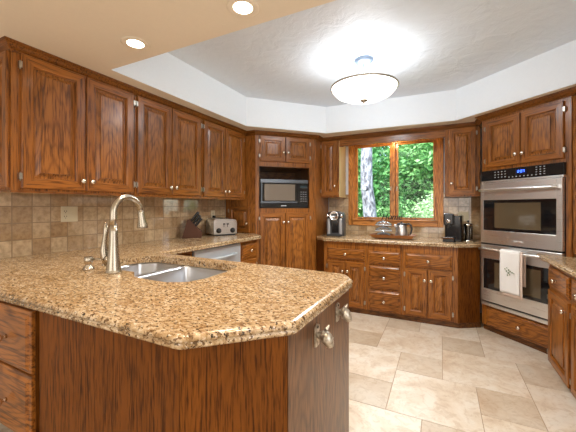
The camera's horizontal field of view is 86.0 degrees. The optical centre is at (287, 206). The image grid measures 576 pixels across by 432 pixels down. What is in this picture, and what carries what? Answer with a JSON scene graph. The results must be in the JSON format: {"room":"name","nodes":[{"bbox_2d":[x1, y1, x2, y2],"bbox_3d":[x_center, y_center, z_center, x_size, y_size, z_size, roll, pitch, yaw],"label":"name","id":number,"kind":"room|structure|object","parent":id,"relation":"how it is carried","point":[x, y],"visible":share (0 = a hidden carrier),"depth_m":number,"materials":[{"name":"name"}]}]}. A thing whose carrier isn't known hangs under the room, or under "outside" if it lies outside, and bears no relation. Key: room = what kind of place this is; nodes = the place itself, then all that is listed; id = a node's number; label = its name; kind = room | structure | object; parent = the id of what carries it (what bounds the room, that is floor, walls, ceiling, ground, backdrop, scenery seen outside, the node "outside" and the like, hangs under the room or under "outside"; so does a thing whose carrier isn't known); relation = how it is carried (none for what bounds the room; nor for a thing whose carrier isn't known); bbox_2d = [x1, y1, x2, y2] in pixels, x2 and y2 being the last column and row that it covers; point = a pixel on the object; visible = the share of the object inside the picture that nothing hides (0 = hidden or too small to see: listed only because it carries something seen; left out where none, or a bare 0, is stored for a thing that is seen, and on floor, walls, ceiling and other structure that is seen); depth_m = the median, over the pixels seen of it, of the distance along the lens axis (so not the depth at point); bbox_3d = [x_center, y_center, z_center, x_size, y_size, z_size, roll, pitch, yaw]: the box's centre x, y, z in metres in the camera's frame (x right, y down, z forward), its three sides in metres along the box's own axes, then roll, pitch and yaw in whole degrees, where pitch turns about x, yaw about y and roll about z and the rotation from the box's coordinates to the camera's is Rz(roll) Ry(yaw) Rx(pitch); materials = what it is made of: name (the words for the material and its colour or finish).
{"room":"kitchen","nodes":[
{"label":"kitchen","id":0,"kind":"room"},
{"bbox_2d":[0,312,575,431],"bbox_3d":[-0.200,1.279,0.869,4.170,0.002,7.580,0,0,26],"label":"floor","id":1,"kind":"structure","parent":0,"point":[405,376],"depth_m":2.26,"materials":[{"name":"tile"}]},
{"bbox_2d":[175,252,191,255],"bbox_3d":[-1.164,0.826,2.609,0.656,0.909,0.400,0,0,26],"label":"base cabinet","id":2,"kind":"object","parent":1,"relation":"on","point":[186,253],"visible":0.02,"depth_m":2.60,"materials":[{"name":"brown wood"}]},
{"bbox_2d":[39,265,348,431],"bbox_3d":[-0.553,0.826,1.484,1.510,0.909,0.968,0,0,26],"label":"base cabinet","id":3,"kind":"object","parent":1,"relation":"on","point":[92,379],"visible":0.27,"depth_m":0.92,"materials":[{"name":"brown wood"}]},
{"bbox_2d":[0,300,38,431],"bbox_3d":[-1.250,0.616,1.448,0.874,0.489,0.396,0,0,26],"label":"base cabinet","id":4,"kind":"object","parent":3,"relation":"attached to","point":[19,325],"visible":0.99,"depth_m":1.14,"materials":[{"name":"brown wood"}]},
{"bbox_2d":[0,233,352,349],"bbox_3d":[-0.445,0.350,2.369,2.181,0.040,2.695,0,0,26],"label":"countertop","id":5,"kind":"structure","parent":3,"relation":"on","point":[244,302],"depth_m":1.18,"materials":[{"name":"brown stone"}]},
{"bbox_2d":[82,256,100,270],"bbox_3d":[-1.021,0.295,1.617,0.121,0.069,0.056,0,0,18],"label":"soap dispenser","id":6,"kind":"object","parent":5,"relation":"on","point":[88,260],"visible":0.92,"depth_m":1.61,"materials":[{"name":"silver metal"}]},
{"bbox_2d":[100,194,147,273],"bbox_3d":[-0.863,0.131,1.633,0.124,0.398,0.235,0,0,26],"label":"faucet","id":7,"kind":"object","parent":5,"relation":"on","point":[109,253],"visible":1,"depth_m":1.55,"materials":[{"name":"silver metal"}]},
{"bbox_2d":[121,262,225,281],"bbox_3d":[-0.699,0.470,1.708,0.868,0.200,0.539,0,0,26],"label":"sink","id":8,"kind":"object","parent":5,"relation":"in","point":[163,272],"visible":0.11,"depth_m":1.91,"materials":[{"name":"silver metal"}]},
{"bbox_2d":[182,211,202,237],"bbox_3d":[-1.030,0.187,3.335,0.210,0.285,0.100,0,0,-12],"label":"knife block","id":9,"kind":"object","parent":5,"relation":"on","point":[191,230],"visible":0.99,"depth_m":3.29,"materials":[{"name":"brown wood"}]},
{"bbox_2d":[206,217,236,235],"bbox_3d":[-0.787,0.229,3.663,0.290,0.202,0.292,0,0,-34],"label":"toaster","id":10,"kind":"object","parent":5,"relation":"on","point":[221,226],"visible":1,"depth_m":3.56,"materials":[{"name":"silver metal"}]},
{"bbox_2d":[314,323,333,347],"bbox_3d":[0.129,0.455,1.086,0.065,0.081,0.064,0,0,26],"label":"towel hook","id":11,"kind":"object","parent":3,"relation":"attached to","point":[326,338],"visible":1,"depth_m":1.08,"materials":[{"name":"grey metal"}]},
{"bbox_2d":[335,302,351,321],"bbox_3d":[0.238,0.447,1.305,0.065,0.081,0.064,0,0,26],"label":"towel hook","id":12,"kind":"object","parent":3,"relation":"attached to","point":[345,313],"visible":1,"depth_m":1.29,"materials":[{"name":"grey metal"}]},
{"bbox_2d":[192,243,239,261],"bbox_3d":[-0.893,0.777,3.090,0.635,0.806,0.687,0,0,26],"label":"dishwasher","id":13,"kind":"object","parent":1,"relation":"on","point":[231,252],"visible":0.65,"depth_m":2.99,"materials":[{"name":"white metal"}]},
{"bbox_2d":[240,240,256,263],"bbox_3d":[-0.684,0.826,3.578,0.656,0.909,0.360,0,0,26],"label":"base cabinet","id":14,"kind":"object","parent":1,"relation":"on","point":[248,249],"visible":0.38,"depth_m":3.43,"materials":[{"name":"brown wood"}]},
{"bbox_2d":[226,135,328,270],"bbox_3d":[-0.094,0.168,4.276,1.512,2.225,0.703,0,0,-19],"label":"tall cabinet","id":15,"kind":"object","parent":1,"relation":"on","point":[288,239],"visible":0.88,"depth_m":3.98,"materials":[{"name":"brown wood"}]},
{"bbox_2d":[259,179,307,207],"bbox_3d":[-0.106,-0.172,4.177,0.650,0.368,0.426,0,0,-19],"label":"microwave","id":16,"kind":"object","parent":15,"relation":"in","point":[273,193],"visible":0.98,"depth_m":3.97,"materials":[{"name":"black"}]},
{"bbox_2d":[317,239,323,271],"bbox_3d":[0.515,0.823,4.209,0.163,0.794,0.600,0,0,26],"label":"base cabinet","id":17,"kind":"object","parent":1,"relation":"on","point":[320,244],"visible":0.29,"depth_m":4.01,"materials":[{"name":"brown wood"}]},
{"bbox_2d":[349,307,480,327],"bbox_3d":[1.186,1.251,3.648,1.874,0.058,0.183,0,0,26],"label":"toe kick","id":18,"kind":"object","parent":1,"relation":"on","point":[356,310],"depth_m":3.42,"materials":[{"name":"brown wood"}]},
{"bbox_2d":[324,241,366,309],"bbox_3d":[0.831,0.823,4.055,0.535,0.794,0.716,0,0,26],"label":"base cabinet","id":19,"kind":"object","parent":18,"relation":"on","point":[349,259],"visible":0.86,"depth_m":3.73,"materials":[{"name":"brown wood"}]},
{"bbox_2d":[367,243,402,314],"bbox_3d":[1.251,0.823,3.847,0.400,0.794,0.716,0,0,26],"label":"base cabinet","id":20,"kind":"object","parent":18,"relation":"on","point":[384,261],"visible":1,"depth_m":3.56,"materials":[{"name":"brown wood"}]},
{"bbox_2d":[317,234,480,247],"bbox_3d":[1.526,0.407,3.724,2.414,0.038,0.708,0,0,26],"label":"countertop","id":21,"kind":"structure","parent":20,"relation":"on","point":[356,238],"depth_m":3.58,"materials":[{"name":"brown stone"}]},
{"bbox_2d":[326,211,345,236],"bbox_3d":[0.645,0.221,4.172,0.252,0.334,0.311,0,0,18],"label":"pod coffee maker","id":22,"kind":"object","parent":21,"relation":"on","point":[335,220],"visible":1,"depth_m":4.10,"materials":[{"name":"grey plastic"}]},
{"bbox_2d":[327,234,342,236],"bbox_3d":[0.616,0.372,4.084,0.204,0.032,0.064,0,0,18],"label":"drip tray","id":23,"kind":"object","parent":22,"relation":"on","point":[336,235],"depth_m":4.05,"materials":[{"name":"silver metal"}]},
{"bbox_2d":[369,233,415,239],"bbox_3d":[1.296,0.363,3.805,0.520,0.050,0.256,0,0,29],"label":"serving tray","id":24,"kind":"object","parent":21,"relation":"on","point":[382,235],"visible":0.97,"depth_m":3.73,"materials":[{"name":"brown wood"}]},
{"bbox_2d":[394,222,412,235],"bbox_3d":[1.389,0.274,3.741,0.150,0.187,0.184,0,0,-23],"label":"electric kettle","id":25,"kind":"object","parent":24,"relation":"on","point":[401,228],"visible":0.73,"depth_m":3.70,"materials":[{"name":"silver metal"}]},
{"bbox_2d":[441,213,463,241],"bbox_3d":[1.913,0.229,3.569,0.190,0.318,0.429,0,0,34],"label":"coffee machine","id":26,"kind":"object","parent":21,"relation":"on","point":[454,229],"visible":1,"depth_m":3.45,"materials":[{"name":"black plastic"}]},
{"bbox_2d":[441,237,454,241],"bbox_3d":[1.789,0.363,3.450,0.132,0.049,0.109,0,0,26],"label":"drip tray","id":27,"kind":"object","parent":26,"relation":"on","point":[445,239],"depth_m":3.42,"materials":[{"name":"black metal"}]},
{"bbox_2d":[463,220,472,241],"bbox_3d":[2.022,0.269,3.491,0.094,0.238,0.127,0,0,-42],"label":"press","id":28,"kind":"object","parent":21,"relation":"on","point":[468,227],"visible":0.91,"depth_m":3.45,"materials":[{"name":"metal"}]},
{"bbox_2d":[403,245,457,322],"bbox_3d":[1.676,0.823,3.636,0.543,0.794,0.716,0,0,26],"label":"base cabinet","id":29,"kind":"object","parent":18,"relation":"on","point":[430,274],"visible":0.99,"depth_m":3.34,"materials":[{"name":"brown wood"}]},
{"bbox_2d":[458,247,479,322],"bbox_3d":[2.012,0.823,3.467,0.211,0.794,0.600,0,0,26],"label":"base cabinet","id":30,"kind":"object","parent":1,"relation":"on","point":[468,258],"visible":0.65,"depth_m":3.25,"materials":[{"name":"brown wood"}]},
{"bbox_2d":[482,95,574,353],"bbox_3d":[2.425,0.168,2.957,0.656,2.225,0.790,0,0,-19],"label":"tall cabinet","id":31,"kind":"object","parent":1,"relation":"on","point":[542,134],"visible":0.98,"depth_m":2.79,"materials":[{"name":"brown wood"}]},
{"bbox_2d":[478,162,565,324],"bbox_3d":[2.375,0.319,2.950,0.655,1.378,0.738,0,0,-19],"label":"double wall oven","id":32,"kind":"object","parent":31,"relation":"in","point":[523,209],"visible":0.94,"depth_m":2.79,"materials":[{"name":"silver metal"}]},
{"bbox_2d":[500,249,525,300],"bbox_3d":[2.079,0.618,2.858,0.062,0.435,0.206,0,0,-19],"label":"dish towel","id":33,"kind":"object","parent":32,"relation":"hanging from","point":[512,263],"visible":1,"depth_m":2.83,"materials":[{"name":"fabric"}]},
{"bbox_2d":[547,264,572,388],"bbox_3d":[2.285,0.861,2.193,0.656,0.838,0.500,0,0,26],"label":"base cabinet","id":34,"kind":"object","parent":1,"relation":"on","point":[559,296],"visible":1,"depth_m":2.27,"materials":[{"name":"brown wood"}]},
{"bbox_2d":[569,276,575,398],"bbox_3d":[2.004,0.861,1.628,0.656,0.838,0.750,0,0,26],"label":"base cabinet","id":35,"kind":"object","parent":1,"relation":"on","point":[572,315],"visible":0.99,"depth_m":2.03,"materials":[{"name":"brown wood"}]},
{"bbox_2d":[536,253,575,276],"bbox_3d":[2.154,0.423,1.918,0.665,0.038,1.450,0,0,26],"label":"countertop","id":36,"kind":"structure","parent":35,"relation":"on","point":[566,264],"depth_m":2.29,"materials":[{"name":"beige stone"}]},
{"bbox_2d":[573,96,575,256],"bbox_3d":[2.604,0.168,2.582,0.458,2.225,0.420,0,0,26],"label":"pantry cabinet","id":37,"kind":"object","parent":1,"relation":"on","point":[574,97],"visible":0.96,"depth_m":2.49,"materials":[{"name":"brown wood"}]},
{"bbox_2d":[0,0,575,137],"bbox_3d":[-0.200,-0.962,0.869,3.970,0.020,7.380,0,0,26],"label":"ceiling","id":38,"kind":"structure","parent":0,"point":[88,34],"depth_m":1.63,"materials":[{"name":"beige paint"}]},
{"bbox_2d":[120,36,149,50],"bbox_3d":[-0.886,-0.948,1.794,0.156,0.006,0.156,0,0,26],"label":"recessed light","id":39,"kind":"object","parent":38,"relation":"in","point":[135,43],"visible":1,"depth_m":1.79,"materials":[{"name":"beige paint"}]},
{"bbox_2d":[226,0,258,17],"bbox_3d":[-0.214,-0.948,1.469,0.156,0.006,0.156,0,0,26],"label":"recessed light","id":40,"kind":"object","parent":38,"relation":"in","point":[239,8],"visible":1,"depth_m":1.47,"materials":[{"name":"beige paint"}]},
{"bbox_2d":[0,36,575,141],"bbox_3d":[0.276,-0.924,3.112,4.642,0.053,2.296,0,0,-7],"label":"trim","id":41,"kind":"structure","parent":38,"relation":"attached to","point":[6,43],"depth_m":2.79,"materials":[{"name":"brown wood"}]},
{"bbox_2d":[112,40,575,132],"bbox_3d":[0.670,-1.122,2.588,3.060,0.340,2.549,0,0,26],"label":"soffit","id":42,"kind":"structure","parent":38,"relation":"attached to","point":[553,69],"depth_m":3.23,"materials":[{"name":"white paint"}]},
{"bbox_2d":[339,130,444,146],"bbox_3d":[1.272,-0.879,3.907,1.273,0.132,0.020,0,0,26],"label":"valance","id":43,"kind":"object","parent":38,"relation":"attached to","point":[434,134],"visible":0.54,"depth_m":3.87,"materials":[{"name":"brown wood"}]},
{"bbox_2d":[167,0,575,106],"bbox_3d":[-0.200,-1.342,0.869,4.170,0.100,7.580,0,0,26],"label":"ceiling","id":44,"kind":"structure","parent":0,"point":[430,46],"depth_m":2.47,"materials":[{"name":"white paint"}]},
{"bbox_2d":[330,55,398,104],"bbox_3d":[0.666,-1.097,2.706,0.584,0.389,0.584,0,0,26],"label":"ceiling lamp","id":45,"kind":"object","parent":44,"relation":"attached to","point":[371,87],"visible":1,"depth_m":2.57,"materials":[{"name":"white glass"}]},
{"bbox_2d":[329,128,481,312],"bbox_3d":[1.465,-0.006,4.225,3.970,2.572,0.128,0,0,26],"label":"wall","id":46,"kind":"structure","parent":0,"point":[480,128],"depth_m":3.91,"materials":[{"name":"beige tile"}]},
{"bbox_2d":[320,140,345,197],"bbox_3d":[0.635,-0.538,4.357,0.266,0.813,0.380,0,0,26],"label":"upper cabinet","id":47,"kind":"object","parent":46,"relation":"attached to","point":[333,157],"visible":0.99,"depth_m":4.23,"materials":[{"name":"brown wood"}]},
{"bbox_2d":[348,138,442,227],"bbox_3d":[1.435,-0.328,4.205,1.219,1.174,0.150,0,0,26],"label":"window","id":48,"kind":"structure","parent":46,"relation":"attached to","point":[353,219],"depth_m":4.19,"materials":[{"name":"brown wood"}]},
{"bbox_2d":[361,214,416,219],"bbox_3d":[1.348,0.130,4.181,0.760,0.078,0.006,0,0,26],"label":"sign","id":49,"kind":"object","parent":48,"relation":"attached to","point":[383,214],"visible":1,"depth_m":4.14,"materials":[{"name":"black metal"}]},
{"bbox_2d":[445,126,479,196],"bbox_3d":[2.054,-0.532,3.653,0.351,0.825,0.380,0,0,26],"label":"upper cabinet","id":50,"kind":"object","parent":46,"relation":"attached to","point":[462,145],"visible":0.98,"depth_m":3.51,"materials":[{"name":"brown wood"}]},
{"bbox_2d":[458,212,468,221],"bbox_3d":[2.160,0.120,3.800,0.118,0.116,0.014,0,0,26],"label":"outlet plate","id":51,"kind":"object","parent":46,"relation":"attached to","point":[465,214],"visible":0.58,"depth_m":3.79,"materials":[{"name":"beige plastic"}]},
{"bbox_3d":[-2.000,-0.006,1.818,0.100,2.572,7.480,0,0,26],"label":"wall","id":52,"kind":"structure","parent":0,"visible":0},
{"bbox_2d":[0,50,135,194],"bbox_3d":[-1.545,-0.521,2.185,0.380,0.847,0.814,0,0,26],"label":"upper cabinet","id":53,"kind":"object","parent":52,"relation":"attached to","point":[62,130],"visible":0.98,"depth_m":1.99,"materials":[{"name":"brown wood"}]},
{"bbox_2d":[61,206,77,221],"bbox_3d":[-1.663,0.054,2.352,0.014,0.116,0.118,0,0,26],"label":"outlet plate","id":54,"kind":"object","parent":52,"relation":"attached to","point":[68,213],"visible":1,"depth_m":2.35,"materials":[{"name":"beige plastic"}]},
{"bbox_2d":[0,192,224,258],"bbox_3d":[-1.443,0.110,2.820,0.008,0.460,2.770,0,0,26],"label":"backsplash","id":55,"kind":"structure","parent":52,"relation":"attached to","point":[30,223],"depth_m":2.44,"materials":[{"name":"tile"}]},
{"bbox_2d":[134,95,202,197],"bbox_3d":[-1.190,-0.521,2.902,0.380,0.847,0.774,0,0,26],"label":"upper cabinet","id":56,"kind":"object","parent":52,"relation":"attached to","point":[167,140],"visible":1,"depth_m":2.76,"materials":[{"name":"brown wood"}]},
{"bbox_2d":[10,190,244,199],"bbox_3d":[-1.075,-0.092,2.848,0.014,0.012,2.376,0,0,26],"label":"trim","id":57,"kind":"structure","parent":56,"relation":"attached to","point":[20,191],"depth_m":2.26,"materials":[{"name":"brown wood"}]},
{"bbox_2d":[211,210,215,217],"bbox_3d":[-0.931,0.086,3.804,0.034,0.088,0.074,0,0,26],"label":"outlet plate","id":58,"kind":"object","parent":52,"relation":"attached to","point":[212,211],"visible":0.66,"depth_m":3.80,"materials":[{"name":"beige plastic"}]},
{"bbox_2d":[201,120,244,198],"bbox_3d":[-0.838,-0.521,3.611,0.380,0.847,0.798,0,0,26],"label":"upper cabinet","id":59,"kind":"object","parent":52,"relation":"attached to","point":[222,148],"visible":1,"depth_m":3.47,"materials":[{"name":"brown wood"}]},
{"bbox_3d":[1.196,0.333,3.862,0.210,0.070,0.210,0,0,26],"label":"glass bowl","id":60,"kind":"object","parent":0,"visible":0},
{"bbox_2d":[375,226,391,230],"bbox_3d":[1.196,0.263,3.862,0.210,0.070,0.210,0,0,26],"label":"glass bowl","id":61,"kind":"object","parent":60,"relation":"on","point":[382,226],"visible":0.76,"depth_m":3.87,"materials":[{"name":"clear glass"}]},
{"bbox_2d":[375,220,391,225],"bbox_3d":[1.196,0.193,3.862,0.210,0.070,0.210,0,0,26],"label":"glass bowl","id":62,"kind":"object","parent":61,"relation":"on","point":[377,223],"visible":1,"depth_m":3.87,"materials":[{"name":"clear glass"}]},
{"label":"outside","id":63,"kind":"structure","parent":0,"visible":0},
{"bbox_3d":[6.786,1.890,15.934,26.000,0.020,25.420,0,0,26],"label":"ground","id":64,"kind":"structure","parent":63,"visible":0},
{"bbox_2d":[358,177,377,216],"bbox_3d":[1.356,0.473,8.627,2.015,2.841,2.496,0,0,-10],"label":"leafy tree","id":65,"kind":"object","parent":64,"relation":"on","point":[360,204],"visible":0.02,"depth_m":7.73,"materials":[{"name":"green plant"}]},
{"bbox_2d":[360,148,376,216],"bbox_3d":[1.597,-0.713,5.905,0.417,5.215,0.340,0,0,26],"label":"tree","id":66,"kind":"object","parent":64,"relation":"on","point":[367,192],"visible":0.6,"depth_m":5.84,"materials":[{"name":"grey plant"}]},
{"bbox_2d":[358,147,411,215],"bbox_3d":[1.849,-0.316,9.094,3.468,4.418,3.423,0,0,26],"label":"leafy tree","id":67,"kind":"object","parent":64,"relation":"on","point":[376,172],"visible":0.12,"depth_m":7.78,"materials":[{"name":"green plant"}]},
{"bbox_2d":[360,197,419,217],"bbox_3d":[2.334,0.831,7.094,1.588,2.126,1.276,0,0,37],"label":"shrub","id":68,"kind":"object","parent":64,"relation":"on","point":[402,212],"visible":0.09,"depth_m":6.95,"materials":[{"name":"green plant"}]},
{"bbox_2d":[358,144,432,217],"bbox_3d":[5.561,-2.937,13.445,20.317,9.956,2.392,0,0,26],"label":"foliage","id":69,"kind":"object","parent":64,"relation":"on","point":[375,148],"visible":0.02,"depth_m":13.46,"materials":[{"name":"green plant"}]},
{"bbox_2d":[380,142,432,199],"bbox_3d":[3.818,-0.302,7.603,3.024,4.388,2.926,0,0,15],"label":"leafy tree","id":70,"kind":"object","parent":64,"relation":"on","point":[418,159],"visible":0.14,"depth_m":7.70,"materials":[{"name":"green plant"}]},
{"bbox_2d":[404,194,432,217],"bbox_3d":[2.846,0.806,6.306,1.062,2.176,1.234,0,0,26],"label":"shrub","id":71,"kind":"object","parent":64,"relation":"on","point":[426,210],"visible":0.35,"depth_m":6.14,"materials":[{"name":"green plant"}]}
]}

